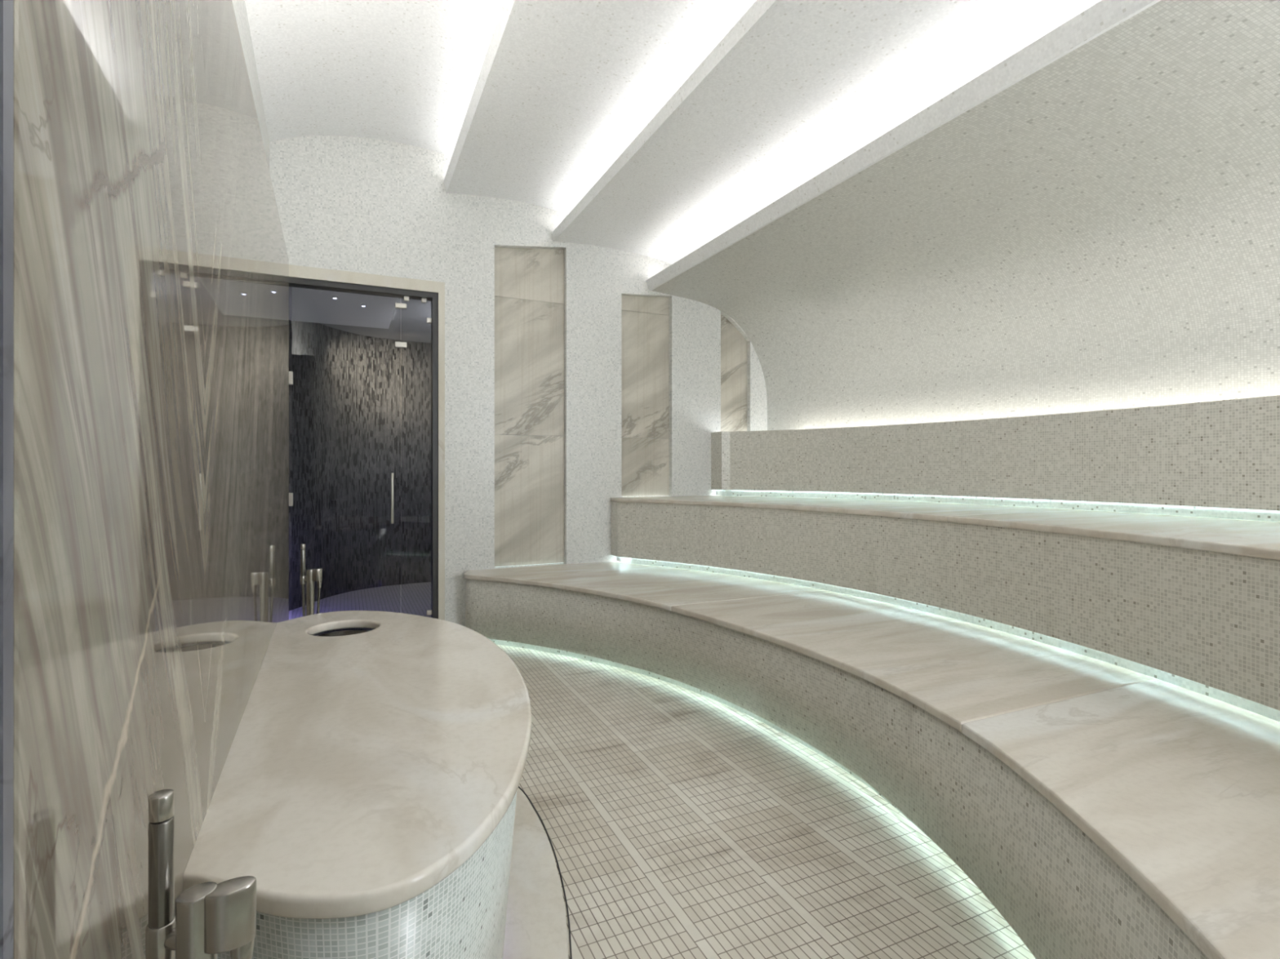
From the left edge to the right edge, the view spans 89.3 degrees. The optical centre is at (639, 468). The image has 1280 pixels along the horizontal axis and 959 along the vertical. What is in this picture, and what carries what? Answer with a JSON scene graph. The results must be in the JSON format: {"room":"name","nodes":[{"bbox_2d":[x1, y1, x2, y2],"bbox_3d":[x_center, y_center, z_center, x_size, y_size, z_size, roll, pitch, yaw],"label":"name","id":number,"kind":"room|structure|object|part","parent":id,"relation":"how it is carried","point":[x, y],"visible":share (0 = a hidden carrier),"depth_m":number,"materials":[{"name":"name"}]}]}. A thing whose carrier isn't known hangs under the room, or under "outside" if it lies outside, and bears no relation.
{"room":"spa","nodes":[
{"label":"spa","id":0,"kind":"room"},
{"bbox_2d":[13,0,288,958],"bbox_3d":[-1.093,0.117,1.672,0.170,2.165,2.832,0,0,-25],"label":"wall","id":1,"kind":"structure","parent":0,"point":[151,260],"depth_m":0.66,"materials":[{"name":"stone"}]},
{"bbox_2d":[0,0,13,958],"bbox_3d":[-0.474,0.117,0.390,0.143,2.165,0.014,0,0,-25],"label":"trim","id":2,"kind":"structure","parent":1,"relation":"attached to","point":[6,6],"depth_m":0.42,"materials":[{"name":"grey metal"}]},
{"bbox_2d":[231,0,269,169],"bbox_3d":[-1.201,-0.675,1.579,0.247,3.750,5.570,0,0,-25],"label":"wall","id":3,"kind":"structure","parent":0,"point":[239,6],"depth_m":3.12,"materials":[{"name":"white tile"}]},
{"bbox_2d":[299,543,322,616],"bbox_3d":[-1.500,0.771,2.948,0.078,0.857,0.074,0,0,34],"label":"faucet","id":4,"kind":"object","parent":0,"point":[312,575],"visible":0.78,"depth_m":2.94,"materials":[{"name":"metal"}]},
{"bbox_3d":[-1.498,0.824,2.944,0.033,0.736,0.029,0,0,-25],"label":"post","id":5,"kind":"part","parent":4,"relation":"part of","materials":[{"name":"metal"}]},
{"bbox_3d":[-1.471,0.482,2.950,0.044,0.055,0.026,0,0,-25],"label":"mixer handle","id":6,"kind":"part","parent":4,"relation":"part of","materials":[{"name":"metal"}]},
{"bbox_2d":[288,320,431,610],"bbox_3d":[-1.788,-0.065,5.839,4.800,2.530,2.414,0,0,-25],"label":"wall","id":7,"kind":"structure","parent":0,"point":[344,393],"depth_m":6.37,"materials":[{"name":"tile"}]},
{"bbox_2d":[306,333,311,348],"bbox_3d":[-2.977,-1.135,5.753,0.095,0.130,0.100,0,0,-25],"label":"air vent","id":8,"kind":"object","parent":7,"relation":"in","point":[308,335],"visible":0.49,"depth_m":5.72,"materials":[{"name":"grey metal"}]},
{"bbox_2d":[288,286,398,328],"bbox_3d":[-2.743,-1.290,4.876,1.662,0.080,1.250,0,0,-25],"label":"ceiling","id":9,"kind":"structure","parent":7,"relation":"attached to","point":[308,305],"depth_m":5.04,"materials":[{"name":"grey paint"}]},
{"bbox_2d":[320,297,431,342],"bbox_3d":[-2.522,-1.380,6.483,6.000,0.100,4.110,0,0,-25],"label":"ceiling","id":10,"kind":"structure","parent":0,"point":[414,326],"depth_m":6.08,"materials":[{"name":"grey paint"}]},
{"bbox_2d":[269,135,771,626],"bbox_3d":[-0.175,-0.675,5.197,5.200,3.750,0.160,0,0,-25],"label":"wall","id":11,"kind":"structure","parent":0,"point":[362,205],"depth_m":4.67,"materials":[{"name":"white paint"}]},
{"bbox_2d":[288,276,438,618],"bbox_3d":[-1.913,-0.017,4.382,1.042,2.434,0.118,0,0,-25],"label":"door","id":12,"kind":"structure","parent":11,"relation":"in","point":[406,295],"depth_m":4.54,"materials":[{"name":"grey metal"}]},
{"bbox_3d":[-1.966,-0.002,4.360,0.666,2.380,0.006,0,0,-25],"label":"glass","id":13,"kind":"part","parent":12,"relation":"part of","materials":[{"name":"clear glass"}]},
{"bbox_3d":[-1.692,0.203,4.428,0.017,0.345,0.017,0,0,-25],"label":"handle","id":14,"kind":"part","parent":12,"relation":"part of","materials":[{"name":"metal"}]},
{"bbox_2d":[288,264,444,620],"bbox_3d":[-1.894,-0.055,4.393,1.085,2.510,0.134,0,0,-25],"label":"trim","id":15,"kind":"structure","parent":11,"relation":"attached to","point":[295,271],"depth_m":4.54,"materials":[{"name":"beige stone"}]},
{"bbox_2d":[494,247,564,567],"bbox_3d":[-0.831,-0.481,4.868,0.544,2.407,0.051,0,0,-25],"label":"panel","id":16,"kind":"object","parent":11,"relation":"attached to","point":[529,282],"visible":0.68,"depth_m":4.87,"materials":[{"name":"white stone"}]},
{"bbox_2d":[621,295,669,496],"bbox_3d":[0.036,-0.598,5.264,0.446,1.640,0.051,0,0,-25],"label":"panel","id":17,"kind":"object","parent":11,"relation":"attached to","point":[645,320],"visible":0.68,"depth_m":5.26,"materials":[{"name":"white stone"}]},
{"bbox_2d":[720,314,746,431],"bbox_3d":[0.800,-0.772,5.613,0.298,1.145,0.051,0,0,-25],"label":"panel","id":18,"kind":"object","parent":11,"relation":"attached to","point":[733,344],"visible":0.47,"depth_m":5.61,"materials":[{"name":"white stone"}]},
{"bbox_2d":[288,582,1035,958],"bbox_3d":[-0.763,1.260,4.077,7.200,0.120,9.950,0,0,-25],"label":"floor","id":19,"kind":"structure","parent":0,"point":[679,823],"depth_m":2.10,"materials":[{"name":"tile"}]},
{"bbox_2d":[145,789,256,958],"bbox_3d":[-0.415,0.752,0.608,0.078,0.896,0.074,0,0,34],"label":"faucet","id":20,"kind":"object","parent":19,"relation":"on","point":[211,919],"visible":1,"depth_m":0.60,"materials":[{"name":"metal"}]},
{"bbox_3d":[-0.430,0.440,0.606,0.024,0.018,0.018,0,0,6],"label":"holder arm","id":21,"kind":"part","parent":20,"relation":"part of","materials":[{"name":"metal"}]},
{"bbox_3d":[-0.412,0.792,0.603,0.033,0.800,0.029,0,0,-25],"label":"post","id":22,"kind":"part","parent":20,"relation":"part of","materials":[{"name":"metal"}]},
{"bbox_3d":[-0.386,0.418,0.609,0.044,0.055,0.026,0,0,-25],"label":"mixer handle","id":23,"kind":"part","parent":20,"relation":"part of","materials":[{"name":"metal"}]},
{"bbox_2d":[182,610,531,958],"bbox_3d":[-0.681,0.882,1.763,0.686,0.635,1.907,0,0,-25],"label":"counter","id":24,"kind":"object","parent":19,"relation":"on","point":[367,785],"visible":0.98,"depth_m":1.15,"materials":[{"name":"beige stone"}]},
{"bbox_2d":[318,630,368,636],"bbox_3d":[-1.052,0.675,2.304,0.222,0.148,0.222,0,0,-25],"label":"basin","id":25,"kind":"object","parent":24,"relation":"in","point":[345,633],"depth_m":2.40,"materials":[{"name":"metal"}]},
{"bbox_2d":[502,787,568,958],"bbox_3d":[-0.617,1.197,1.800,0.839,0.006,2.234,0,0,-25],"label":"plinth","id":26,"kind":"object","parent":19,"relation":"on","point":[536,927],"visible":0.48,"depth_m":1.80,"materials":[{"name":"beige stone"}]},
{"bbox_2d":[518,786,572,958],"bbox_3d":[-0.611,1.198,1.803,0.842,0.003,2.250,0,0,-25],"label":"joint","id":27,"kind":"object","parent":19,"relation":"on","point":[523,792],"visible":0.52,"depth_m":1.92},
{"bbox_2d":[463,561,1279,958],"bbox_3d":[0.411,0.963,1.965,2.850,0.475,6.304,0,0,-5],"label":"stone bench","id":28,"kind":"object","parent":19,"relation":"on","point":[1103,810],"visible":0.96,"depth_m":1.96,"materials":[{"name":"beige stone"}]},
{"bbox_3d":[-0.034,0.740,4.274,2.337,0.030,1.119,0,0,37],"label":"seat","id":29,"kind":"part","parent":28,"relation":"part of","materials":[{"name":"beige stone"}]},
{"bbox_3d":[1.040,0.740,2.866,1.126,0.030,1.749,0,0,-25],"label":"seat","id":30,"kind":"part","parent":28,"relation":"part of","materials":[{"name":"beige stone"}]},
{"bbox_2d":[610,495,1279,722],"bbox_3d":[1.578,0.475,2.743,2.174,0.500,5.765,0,0,-16],"label":"stone bench","id":31,"kind":"object","parent":28,"relation":"on","point":[1192,603],"visible":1,"depth_m":2.75,"materials":[{"name":"beige stone"}]},
{"bbox_3d":[1.161,0.240,4.361,1.232,0.030,2.922,0,0,-41],"label":"seat","id":32,"kind":"part","parent":31,"relation":"part of","materials":[{"name":"beige stone"}]},
{"bbox_2d":[711,395,1279,522],"bbox_3d":[2.218,-0.040,3.113,1.298,0.530,5.600,0,0,-21],"label":"stone bench","id":33,"kind":"object","parent":31,"relation":"on","point":[1214,459],"visible":1,"depth_m":3.66,"materials":[{"name":"beige stone"}]},
{"bbox_3d":[2.176,0.240,2.400,1.186,0.030,2.140,0,0,-9],"label":"seat","id":34,"kind":"part","parent":31,"relation":"part of","materials":[{"name":"beige stone"}]},
{"bbox_3d":[1.237,0.740,0.896,1.155,0.030,2.913,0,0,16],"label":"seat","id":35,"kind":"part","parent":28,"relation":"part of","materials":[{"name":"beige stone"}]},
{"bbox_2d":[244,0,1160,290],"bbox_3d":[1.048,-2.018,2.639,5.300,1.264,5.830,0,0,-25],"label":"ceiling","id":36,"kind":"structure","parent":0,"point":[673,132],"depth_m":3.22,"materials":[{"name":"grey paint"}]},
{"bbox_3d":[-0.579,-2.083,1.863,1.506,0.297,5.570,0,0,-25],"label":"vault panel","id":37,"kind":"part","parent":36,"relation":"part of","materials":[{"name":"white paint"}]},
{"bbox_3d":[0.306,-1.834,2.267,1.220,0.278,5.570,0,0,-25],"label":"vault panel","id":38,"kind":"part","parent":36,"relation":"part of","materials":[{"name":"white paint"}]},
{"bbox_3d":[1.040,-1.574,2.602,1.267,0.318,5.570,0,0,-25],"label":"vault panel","id":39,"kind":"part","parent":36,"relation":"part of","materials":[{"name":"white paint"}]},
{"bbox_2d":[652,0,1279,431],"bbox_3d":[2.003,-0.744,3.042,1.782,1.388,5.570,0,0,-25],"label":"wall","id":40,"kind":"structure","parent":0,"point":[1100,231],"depth_m":3.37,"materials":[{"name":"paint"}]}
]}

